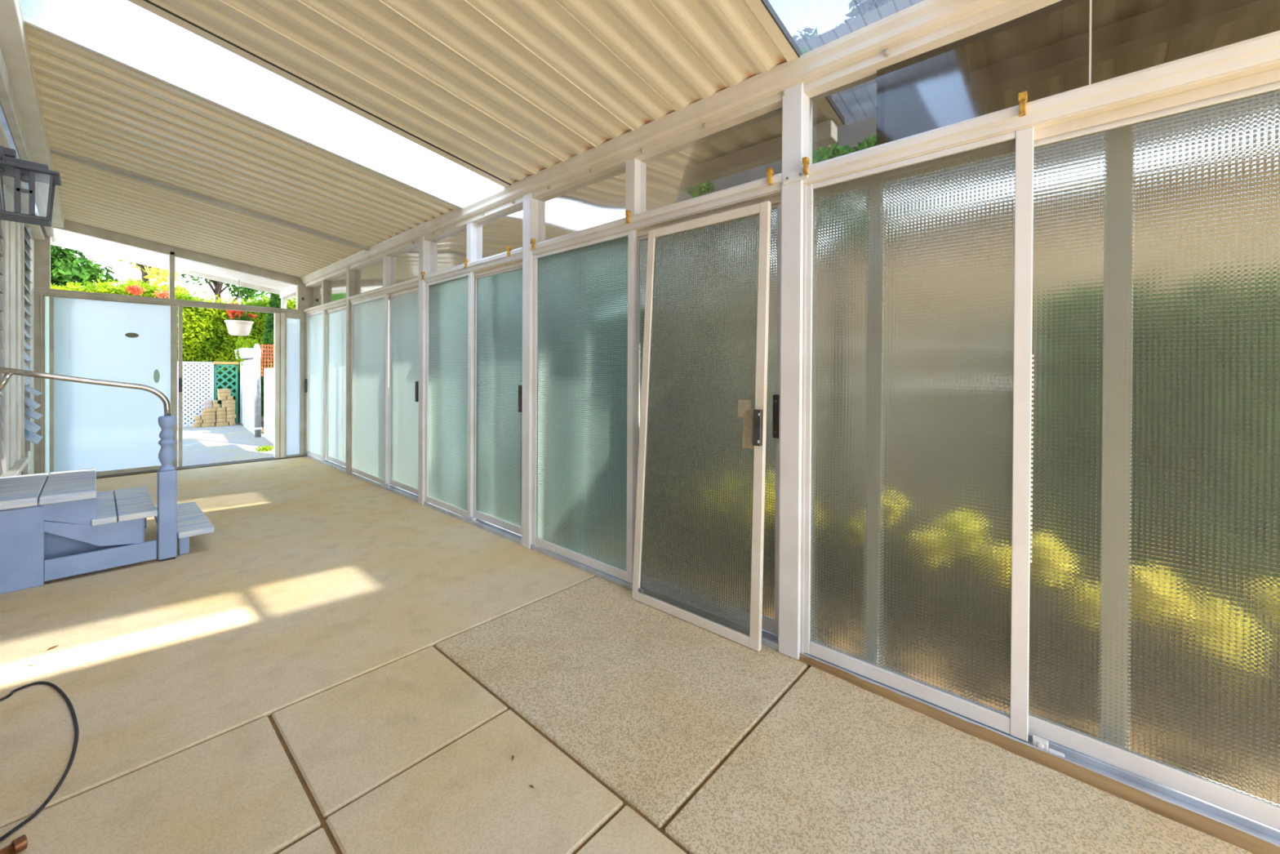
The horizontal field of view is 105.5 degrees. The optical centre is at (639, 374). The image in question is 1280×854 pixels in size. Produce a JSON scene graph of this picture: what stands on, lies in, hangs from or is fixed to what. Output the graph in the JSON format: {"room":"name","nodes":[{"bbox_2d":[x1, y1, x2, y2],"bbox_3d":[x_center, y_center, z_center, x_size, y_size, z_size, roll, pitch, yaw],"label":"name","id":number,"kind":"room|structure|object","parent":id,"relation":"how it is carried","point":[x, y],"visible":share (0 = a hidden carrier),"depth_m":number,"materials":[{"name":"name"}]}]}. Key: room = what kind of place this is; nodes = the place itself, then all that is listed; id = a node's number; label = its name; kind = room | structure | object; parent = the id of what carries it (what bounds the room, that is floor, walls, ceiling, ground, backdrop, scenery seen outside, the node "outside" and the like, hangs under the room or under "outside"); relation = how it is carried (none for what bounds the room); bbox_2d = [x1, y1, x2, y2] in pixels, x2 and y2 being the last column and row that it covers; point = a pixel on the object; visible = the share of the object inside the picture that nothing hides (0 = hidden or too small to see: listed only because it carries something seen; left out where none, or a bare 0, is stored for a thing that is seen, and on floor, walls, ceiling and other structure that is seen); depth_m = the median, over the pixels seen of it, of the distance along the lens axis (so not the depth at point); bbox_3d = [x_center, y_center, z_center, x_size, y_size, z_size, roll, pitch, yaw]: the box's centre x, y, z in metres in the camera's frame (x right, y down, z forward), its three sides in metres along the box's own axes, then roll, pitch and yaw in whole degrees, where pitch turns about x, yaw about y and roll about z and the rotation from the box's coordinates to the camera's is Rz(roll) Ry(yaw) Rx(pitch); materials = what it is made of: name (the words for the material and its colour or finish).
{"room":"sunroom","nodes":[
{"label":"sunroom","id":0,"kind":"room"},
{"bbox_2d":[0,182,34,476],"bbox_3d":[-2.258,-0.244,1.357,11.580,3.050,0.220,1,0,42],"label":"wall","id":1,"kind":"structure","parent":0,"point":[11,462],"depth_m":3.80,"materials":[{"name":"grey paint"}]},
{"bbox_2d":[0,145,61,226],"bbox_3d":[-2.423,-0.763,1.812,0.170,0.338,0.340,1,0,42],"label":"wall lantern","id":2,"kind":"object","parent":1,"relation":"attached to","point":[26,171],"visible":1,"depth_m":1.85,"materials":[{"name":"grey metal"}]},
{"bbox_2d":[20,173,28,182],"bbox_3d":[-2.366,-0.757,1.876,0.027,0.030,0.028,1,0,42],"label":"bulb","id":3,"kind":"object","parent":2,"relation":"attached to","point":[24,176],"depth_m":1.87,"materials":[{"name":"white glass"}]},
{"bbox_2d":[20,211,43,457],"bbox_3d":[-5.669,-0.338,4.511,0.770,2.170,0.137,1,0,42],"label":"window","id":4,"kind":"structure","parent":1,"relation":"in","point":[28,428],"depth_m":4.52,"materials":[{"name":"grey"}]},
{"bbox_2d":[0,0,66,239],"bbox_3d":[-2.927,-1.651,1.470,11.650,0.445,1.500,1,0,42],"label":"trim","id":5,"kind":"structure","parent":1,"relation":"attached to","point":[22,124],"depth_m":2.89,"materials":[{"name":"beige wood"}]},
{"bbox_2d":[32,219,306,478],"bbox_3d":[-5.757,-0.278,6.166,0.155,2.973,2.580,1,0,42],"label":"door frame","id":6,"kind":"structure","parent":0,"point":[288,323],"depth_m":6.40,"materials":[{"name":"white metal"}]},
{"bbox_2d":[43,295,182,475],"bbox_3d":[-6.162,0.151,5.741,0.067,2.035,1.118,1,0,42],"label":"door","id":7,"kind":"structure","parent":6,"relation":"in","point":[110,430],"depth_m":5.67,"materials":[{"name":"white glass"}]},
{"bbox_2d":[36,210,295,308],"bbox_3d":[-6.293,-0.286,6.764,1.440,3.036,2.560,1,0,42],"label":"trim","id":8,"kind":"structure","parent":6,"relation":"attached to","point":[290,291],"depth_m":7.19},
{"bbox_2d":[20,0,924,290],"bbox_3d":[-1.801,-1.475,3.380,12.546,0.526,3.383,1,0,42],"label":"ceiling","id":9,"kind":"structure","parent":0,"point":[464,101],"depth_m":2.63,"materials":[{"name":"beige metal"}]},
{"bbox_2d":[49,146,370,250],"bbox_3d":[-3.698,-1.543,4.476,0.100,0.383,2.300,1,0,42],"label":"trim","id":10,"kind":"structure","parent":9,"relation":"attached to","point":[52,150],"depth_m":4.24,"materials":[{"name":"white metal"}]},
{"bbox_2d":[224,290,257,335],"bbox_3d":[-6.231,-1.046,7.578,0.370,0.870,0.368,0,0,-18],"label":"hanging basket","id":11,"kind":"object","parent":9,"relation":"hanging from","point":[242,325],"visible":0.91,"depth_m":7.49,"materials":[{"name":"plastic"}]},
{"bbox_2d":[224,320,253,335],"bbox_3d":[-6.237,-0.722,7.572,0.356,0.222,0.356,1,0,42],"label":"pot","id":12,"kind":"object","parent":11,"relation":"on","point":[235,327],"depth_m":7.47,"materials":[{"name":"white plastic"}]},
{"bbox_2d":[680,119,837,190],"bbox_3d":[-0.539,-1.232,3.777,11.150,0.090,0.080,1,0,42],"label":"trim","id":13,"kind":"structure","parent":9,"relation":"attached to","point":[825,133],"depth_m":2.72,"materials":[{"name":"beige wood"}]},
{"bbox_2d":[0,455,1253,853],"bbox_3d":[-1.385,1.301,2.375,11.610,0.140,2.900,1,0,42],"label":"floor","id":14,"kind":"structure","parent":0,"point":[346,664],"depth_m":1.73,"materials":[{"name":"concrete"}]},
{"bbox_2d":[0,834,27,853],"bbox_3d":[-1.647,1.218,1.187,0.034,0.034,0.187,0,0,27],"label":"pipe stub","id":15,"kind":"object","parent":14,"relation":"on","point":[19,844],"visible":1,"depth_m":1.25,"materials":[{"name":"orange metal"}]},
{"bbox_2d":[0,680,79,841],"bbox_3d":[-2.041,1.226,1.514,1.093,0.010,0.386,1,0,42],"label":"power cord","id":16,"kind":"object","parent":14,"relation":"on","point":[58,689],"visible":1,"depth_m":1.60,"materials":[{"name":"black rubber"}]},
{"bbox_2d":[0,415,214,594],"bbox_3d":[-3.647,0.741,3.326,1.020,0.946,0.994,1,0,42],"label":"porch steps","id":17,"kind":"structure","parent":14,"relation":"on","point":[74,529],"depth_m":3.00,"materials":[{"name":"blue paint"}]},
{"bbox_2d":[0,366,170,416],"bbox_3d":[-3.357,0.105,2.923,0.068,0.332,0.781,1,0,42],"label":"handrail","id":18,"kind":"object","parent":17,"relation":"attached to","point":[8,372],"visible":1,"depth_m":2.93,"materials":[{"name":"metal"}]},
{"bbox_2d":[303,0,1279,853],"bbox_3d":[-0.587,-0.027,3.306,11.677,2.515,0.148,1,0,42],"label":"wall","id":19,"kind":"structure","parent":0,"point":[1061,58],"depth_m":1.89,"materials":[{"name":"white wood"}]},
{"bbox_2d":[304,303,346,472],"bbox_3d":[-4.189,0.156,6.566,1.772,2.078,0.155,1,0,42],"label":"door","id":20,"kind":"structure","parent":19,"relation":"in","point":[329,324],"depth_m":6.59,"materials":[{"name":"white glass"}]},
{"bbox_2d":[349,284,418,502],"bbox_3d":[-2.745,0.170,5.287,1.890,2.078,0.142,1,0,42],"label":"door","id":21,"kind":"structure","parent":19,"relation":"in","point":[384,327],"depth_m":5.21,"materials":[{"name":"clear glass"}]},
{"bbox_2d":[423,257,522,544],"bbox_3d":[-1.379,0.183,4.069,1.574,2.078,0.142,1,0,42],"label":"door","id":22,"kind":"structure","parent":19,"relation":"in","point":[473,318],"depth_m":4.01,"materials":[{"name":"clear glass"}]},
{"bbox_2d":[530,189,782,651],"bbox_3d":[-0.047,0.197,2.828,1.871,2.078,0.221,1,0,42],"label":"door","id":23,"kind":"structure","parent":19,"relation":"in","point":[589,295],"depth_m":2.55,"materials":[{"name":"clear glass"}]},
{"bbox_2d":[300,0,1061,287],"bbox_3d":[-0.819,-1.306,3.500,11.200,0.128,0.165,1,0,42],"label":"beam","id":24,"kind":"structure","parent":19,"relation":"attached to","point":[851,60],"depth_m":2.26,"materials":[{"name":"beige wood"}]},
{"bbox_2d":[800,59,1279,847],"bbox_3d":[1.416,0.211,1.576,1.783,2.078,0.142,1,0,42],"label":"door","id":25,"kind":"structure","parent":19,"relation":"in","point":[1041,412],"depth_m":1.59,"materials":[{"name":"clear glass"}]},
{"label":"outside","id":26,"kind":"structure","parent":0,"visible":0},
{"bbox_2d":[177,413,326,466],"bbox_3d":[-2.388,1.268,16.869,54.000,0.170,38.000,1,0,42],"label":"ground","id":27,"kind":"structure","parent":26,"point":[212,444],"depth_m":8.49,"materials":[{"name":"concrete"}]},
{"bbox_2d":[50,244,118,288],"bbox_3d":[-15.683,-2.118,13.206,3.510,6.541,2.325,1,0,42],"label":"leafy tree","id":28,"kind":"object","parent":27,"relation":"on","point":[66,268],"visible":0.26,"depth_m":13.14,"materials":[{"name":"green plant"}]},
{"bbox_2d":[125,283,168,298],"bbox_3d":[-11.338,-0.454,11.248,0.361,3.277,0.773,1,0,42],"label":"flowering shrub","id":29,"kind":"object","parent":27,"relation":"on","point":[135,290],"visible":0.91,"depth_m":11.10,"materials":[{"name":"orange plant"}]},
{"bbox_2d":[116,259,190,294],"bbox_3d":[-14.287,-1.569,13.862,2.189,5.452,2.156,1,0,42],"label":"leafy tree","id":30,"kind":"object","parent":27,"relation":"on","point":[160,274],"visible":0.11,"depth_m":13.84,"materials":[{"name":"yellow plant"}]},
{"bbox_2d":[44,277,326,413],"bbox_3d":[-11.814,-0.600,12.210,1.425,3.551,9.634,1,0,42],"label":"hedge","id":31,"kind":"object","parent":27,"relation":"on","point":[206,337],"visible":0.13,"depth_m":12.30,"materials":[{"name":"green plant"}]},
{"bbox_2d":[177,361,213,426],"bbox_3d":[-10.400,0.454,11.191,0.026,1.510,0.900,1,0,42],"label":"lattice fence","id":32,"kind":"object","parent":27,"relation":"on","point":[211,384],"visible":0.42,"depth_m":11.28,"materials":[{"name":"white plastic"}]},
{"bbox_2d":[192,422,200,427],"bbox_3d":[-10.072,1.149,11.049,0.163,0.084,0.130,1,0,42],"label":"concrete block","id":33,"kind":"object","parent":27,"relation":"on","point":[194,425],"visible":0.9,"depth_m":10.99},
{"bbox_2d":[195,419,202,423],"bbox_3d":[-10.041,1.063,11.070,0.162,0.084,0.112,1,0,42],"label":"concrete block","id":34,"kind":"object","parent":33,"relation":"on","point":[197,421],"visible":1,"depth_m":11.02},
{"bbox_2d":[193,415,200,419],"bbox_3d":[-10.068,0.977,11.061,0.161,0.084,0.106,1,0,42],"label":"concrete block","id":35,"kind":"object","parent":34,"relation":"on","point":[195,417],"visible":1,"depth_m":11.02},
{"bbox_2d":[200,422,214,426],"bbox_3d":[-9.947,1.149,11.193,0.160,0.084,0.229,1,0,42],"label":"concrete block","id":36,"kind":"object","parent":27,"relation":"on","point":[202,424],"visible":0.8,"depth_m":11.13,"materials":[{"name":"beige concrete"}]},
{"bbox_2d":[202,418,215,422],"bbox_3d":[-9.929,1.063,11.205,0.161,0.084,0.221,1,0,42],"label":"concrete block","id":37,"kind":"object","parent":36,"relation":"on","point":[210,420],"visible":0.84,"depth_m":11.16,"materials":[{"name":"beige concrete"}]},
{"bbox_2d":[200,415,215,419],"bbox_3d":[-9.936,0.977,11.193,0.162,0.084,0.239,1,0,42],"label":"concrete block","id":38,"kind":"object","parent":37,"relation":"on","point":[202,417],"visible":1,"depth_m":11.13,"materials":[{"name":"beige concrete"}]},
{"bbox_2d":[200,411,215,415],"bbox_3d":[-9.941,0.891,11.203,0.165,0.084,0.237,1,0,42],"label":"concrete block","id":39,"kind":"object","parent":38,"relation":"on","point":[202,413],"visible":0.96,"depth_m":11.15,"materials":[{"name":"beige concrete"}]},
{"bbox_2d":[203,407,216,412],"bbox_3d":[-9.914,0.805,11.206,0.165,0.084,0.215,1,0,42],"label":"concrete block","id":40,"kind":"object","parent":39,"relation":"on","point":[213,409],"visible":1,"depth_m":11.15,"materials":[{"name":"beige concrete"}]},
{"bbox_2d":[203,404,212,408],"bbox_3d":[-9.937,0.719,11.185,0.161,0.084,0.139,1,0,42],"label":"concrete block","id":41,"kind":"object","parent":40,"relation":"on","point":[205,406],"visible":1,"depth_m":11.13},
{"bbox_2d":[203,400,212,404],"bbox_3d":[-9.947,0.633,11.187,0.163,0.084,0.143,1,0,42],"label":"concrete block","id":42,"kind":"object","parent":41,"relation":"on","point":[205,402],"visible":1,"depth_m":11.14,"materials":[{"name":"grey concrete"}]},
{"bbox_2d":[182,372,239,425],"bbox_3d":[-10.309,0.563,11.404,0.020,1.250,1.500,1,0,42],"label":"lattice panel","id":43,"kind":"object","parent":27,"relation":"on","point":[224,375],"visible":0.21,"depth_m":11.68,"materials":[{"name":"green wood"}]},
{"bbox_2d":[215,422,228,426],"bbox_3d":[-9.778,1.149,11.379,0.162,0.084,0.224,1,0,42],"label":"concrete block","id":44,"kind":"object","parent":27,"relation":"on","point":[217,424],"visible":0.86,"depth_m":11.31,"materials":[{"name":"beige concrete"}]},
{"bbox_2d":[216,417,226,422],"bbox_3d":[-9.785,1.063,11.358,0.164,0.084,0.168,1,0,42],"label":"concrete block","id":45,"kind":"object","parent":44,"relation":"on","point":[224,420],"visible":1,"depth_m":11.30,"materials":[{"name":"beige concrete"}]},
{"bbox_2d":[215,414,226,418],"bbox_3d":[-9.795,0.977,11.368,0.164,0.084,0.175,1,0,42],"label":"concrete block","id":46,"kind":"object","parent":45,"relation":"on","point":[217,416],"visible":0.88,"depth_m":11.31,"materials":[{"name":"beige concrete"}]},
{"bbox_2d":[215,410,226,414],"bbox_3d":[-9.791,0.891,11.356,0.160,0.084,0.171,1,0,42],"label":"concrete block","id":47,"kind":"object","parent":46,"relation":"on","point":[224,412],"visible":0.92,"depth_m":11.30,"materials":[{"name":"beige concrete"}]},
{"bbox_2d":[215,407,225,411],"bbox_3d":[-9.799,0.805,11.357,0.163,0.084,0.174,1,0,42],"label":"concrete block","id":48,"kind":"object","parent":47,"relation":"on","point":[218,409],"visible":0.8,"depth_m":11.30,"materials":[{"name":"beige concrete"}]},
{"bbox_2d":[212,403,219,407],"bbox_3d":[-9.850,0.719,11.296,0.163,0.084,0.134,1,0,42],"label":"concrete block","id":49,"kind":"object","parent":48,"relation":"on","point":[217,405],"visible":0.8,"depth_m":11.24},
{"bbox_2d":[211,400,217,404],"bbox_3d":[-9.866,0.633,11.279,0.161,0.084,0.088,1,0,42],"label":"concrete block","id":50,"kind":"object","parent":49,"relation":"on","point":[214,402],"visible":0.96,"depth_m":11.22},
{"bbox_2d":[179,273,269,302],"bbox_3d":[-15.523,-2.147,17.714,3.816,6.555,2.834,0,0,6],"label":"leafy tree","id":51,"kind":"object","parent":27,"relation":"on","point":[246,292],"visible":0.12,"depth_m":17.89,"materials":[{"name":"green plant"}]},
{"bbox_2d":[213,364,238,424],"bbox_3d":[-9.970,0.483,11.719,0.026,1.450,0.440,1,0,42],"label":"lattice fence","id":52,"kind":"object","parent":27,"relation":"on","point":[236,372],"visible":0.64,"depth_m":11.73,"materials":[{"name":"teal wood"}]},
{"bbox_2d":[213,361,239,364],"bbox_3d":[-9.954,-0.282,11.704,0.080,0.060,0.460,1,0,42],"label":"rail","id":53,"kind":"object","parent":52,"relation":"on","point":[215,362],"visible":1,"depth_m":11.68,"materials":[{"name":"beige wood"}]},
{"bbox_2d":[228,421,235,425],"bbox_3d":[-9.652,1.149,11.501,0.162,0.084,0.112,1,0,42],"label":"concrete block","id":54,"kind":"object","parent":27,"relation":"on","point":[233,423],"visible":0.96,"depth_m":11.45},
{"bbox_2d":[225,417,235,422],"bbox_3d":[-9.675,1.063,11.487,0.161,0.084,0.156,1,0,42],"label":"concrete block","id":55,"kind":"object","parent":54,"relation":"on","point":[228,420],"visible":0.8,"depth_m":11.43,"materials":[{"name":"beige concrete"}]},
{"bbox_2d":[226,413,235,417],"bbox_3d":[-9.661,0.977,11.492,0.163,0.084,0.175,1,0,42],"label":"concrete block","id":56,"kind":"object","parent":55,"relation":"on","point":[233,415],"visible":0.98,"depth_m":11.44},
{"bbox_2d":[225,410,235,414],"bbox_3d":[-9.682,0.891,11.494,0.163,0.084,0.163,1,0,42],"label":"concrete block","id":57,"kind":"object","parent":56,"relation":"on","point":[228,412],"visible":0.8,"depth_m":11.44,"materials":[{"name":"beige concrete"}]},
{"bbox_2d":[225,406,235,410],"bbox_3d":[-9.670,0.805,11.483,0.161,0.084,0.167,1,0,42],"label":"concrete block","id":58,"kind":"object","parent":57,"relation":"on","point":[226,408],"visible":0.98,"depth_m":11.43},
{"bbox_2d":[221,403,235,407],"bbox_3d":[-9.699,0.719,11.458,0.164,0.084,0.245,1,0,42],"label":"concrete block","id":59,"kind":"object","parent":58,"relation":"on","point":[223,405],"visible":1,"depth_m":11.40,"materials":[{"name":"beige concrete"}]},
{"bbox_2d":[221,399,235,403],"bbox_3d":[-9.707,0.633,11.468,0.164,0.084,0.236,1,0,42],"label":"concrete block","id":60,"kind":"object","parent":59,"relation":"on","point":[233,401],"visible":0.96,"depth_m":11.40,"materials":[{"name":"beige concrete"}]},
{"bbox_2d":[217,395,226,399],"bbox_3d":[-9.771,0.547,11.375,0.162,0.084,0.137,1,0,42],"label":"concrete block","id":61,"kind":"object","parent":60,"relation":"on","point":[223,397],"visible":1,"depth_m":11.32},
{"bbox_2d":[217,392,231,396],"bbox_3d":[-9.747,0.461,11.406,0.161,0.084,0.226,1,0,42],"label":"concrete block","id":62,"kind":"object","parent":61,"relation":"on","point":[220,394],"visible":0.94,"depth_m":11.35,"materials":[{"name":"beige concrete"}]},
{"bbox_2d":[217,388,230,392],"bbox_3d":[-9.748,0.375,11.394,0.162,0.084,0.218,1,0,42],"label":"concrete block","id":63,"kind":"object","parent":62,"relation":"on","point":[219,390],"visible":1,"depth_m":11.34,"materials":[{"name":"beige concrete"}]},
{"bbox_2d":[226,395,233,399],"bbox_3d":[-9.690,0.547,11.484,0.160,0.084,0.110,1,0,42],"label":"concrete block","id":64,"kind":"object","parent":60,"relation":"on","point":[228,397],"visible":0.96,"depth_m":11.44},
{"bbox_2d":[240,359,254,434],"bbox_3d":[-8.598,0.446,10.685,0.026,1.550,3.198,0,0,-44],"label":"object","id":65,"kind":"object","parent":27,"relation":"on","point":[246,404],"visible":0.7,"depth_m":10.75,"materials":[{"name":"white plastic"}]},
{"bbox_2d":[234,335,253,365],"bbox_3d":[-8.760,-0.538,10.764,0.609,0.684,0.391,1,0,42],"label":"plant","id":66,"kind":"object","parent":65,"relation":"on","point":[239,343],"visible":0.34,"depth_m":10.57,"materials":[{"name":"green plant"}]},
{"bbox_2d":[238,337,261,358],"bbox_3d":[-8.174,-0.568,10.210,0.520,0.437,0.318,1,0,42],"label":"planter box","id":67,"kind":"object","parent":65,"relation":"on","point":[247,352],"visible":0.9,"depth_m":10.08,"materials":[{"name":"white plastic"}]},
{"bbox_2d":[253,343,262,437],"bbox_3d":[-7.439,0.308,9.466,0.120,1.811,0.131,1,0,42],"label":"metal pole","id":68,"kind":"object","parent":27,"relation":"on","point":[257,393],"visible":1,"depth_m":9.43,"materials":[{"name":"metal"}]},
{"bbox_2d":[254,445,273,451],"bbox_3d":[-6.072,1.202,7.874,0.339,0.118,0.262,1,0,42],"label":"clump","id":69,"kind":"object","parent":27,"relation":"on","point":[264,448],"visible":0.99,"depth_m":7.83,"materials":[{"name":"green plant"}]},
{"bbox_2d":[259,343,273,376],"bbox_3d":[-7.611,0.294,9.949,0.323,1.830,0.291,1,0,42],"label":"lattice panel","id":70,"kind":"object","parent":27,"relation":"on","point":[268,349],"visible":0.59,"depth_m":9.87,"materials":[{"name":"orange wood"}]},
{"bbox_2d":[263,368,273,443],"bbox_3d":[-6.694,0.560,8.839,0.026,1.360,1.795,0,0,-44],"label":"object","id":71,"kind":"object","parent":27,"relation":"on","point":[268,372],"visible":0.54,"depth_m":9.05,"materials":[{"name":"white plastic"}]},
{"bbox_2d":[260,293,279,384],"bbox_3d":[-8.906,-0.636,11.955,0.893,3.658,0.904,1,0,42],"label":"conifer","id":72,"kind":"object","parent":27,"relation":"on","point":[268,300],"visible":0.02,"depth_m":11.80,"materials":[{"name":"green plant"}]},
{"bbox_2d":[260,293,287,416],"bbox_3d":[-8.299,-0.479,11.120,0.904,3.359,0.912,1,0,42],"label":"conifer","id":73,"kind":"object","parent":27,"relation":"on","point":[268,337],"visible":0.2,"depth_m":10.95,"materials":[{"name":"green plant"}]},
{"bbox_2d":[457,115,876,204],"bbox_3d":[4.158,-0.923,4.277,15.900,4.447,4.080,1,0,42],"label":"house","id":74,"kind":"structure","parent":27,"relation":"on","point":[852,134],"depth_m":4.19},
{"bbox_2d":[684,182,716,198],"bbox_3d":[0.548,-0.361,4.366,0.455,3.287,0.555,1,0,42],"label":"tree","id":75,"kind":"object","parent":27,"relation":"on","point":[707,188],"visible":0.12,"depth_m":4.26,"materials":[{"name":"green plant"}]},
{"bbox_2d":[812,130,876,164],"bbox_3d":[1.410,-0.491,3.454,0.680,3.563,0.761,1,0,42],"label":"tree","id":76,"kind":"object","parent":27,"relation":"on","point":[828,152],"visible":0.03,"depth_m":3.40,"materials":[{"name":"green plant"}]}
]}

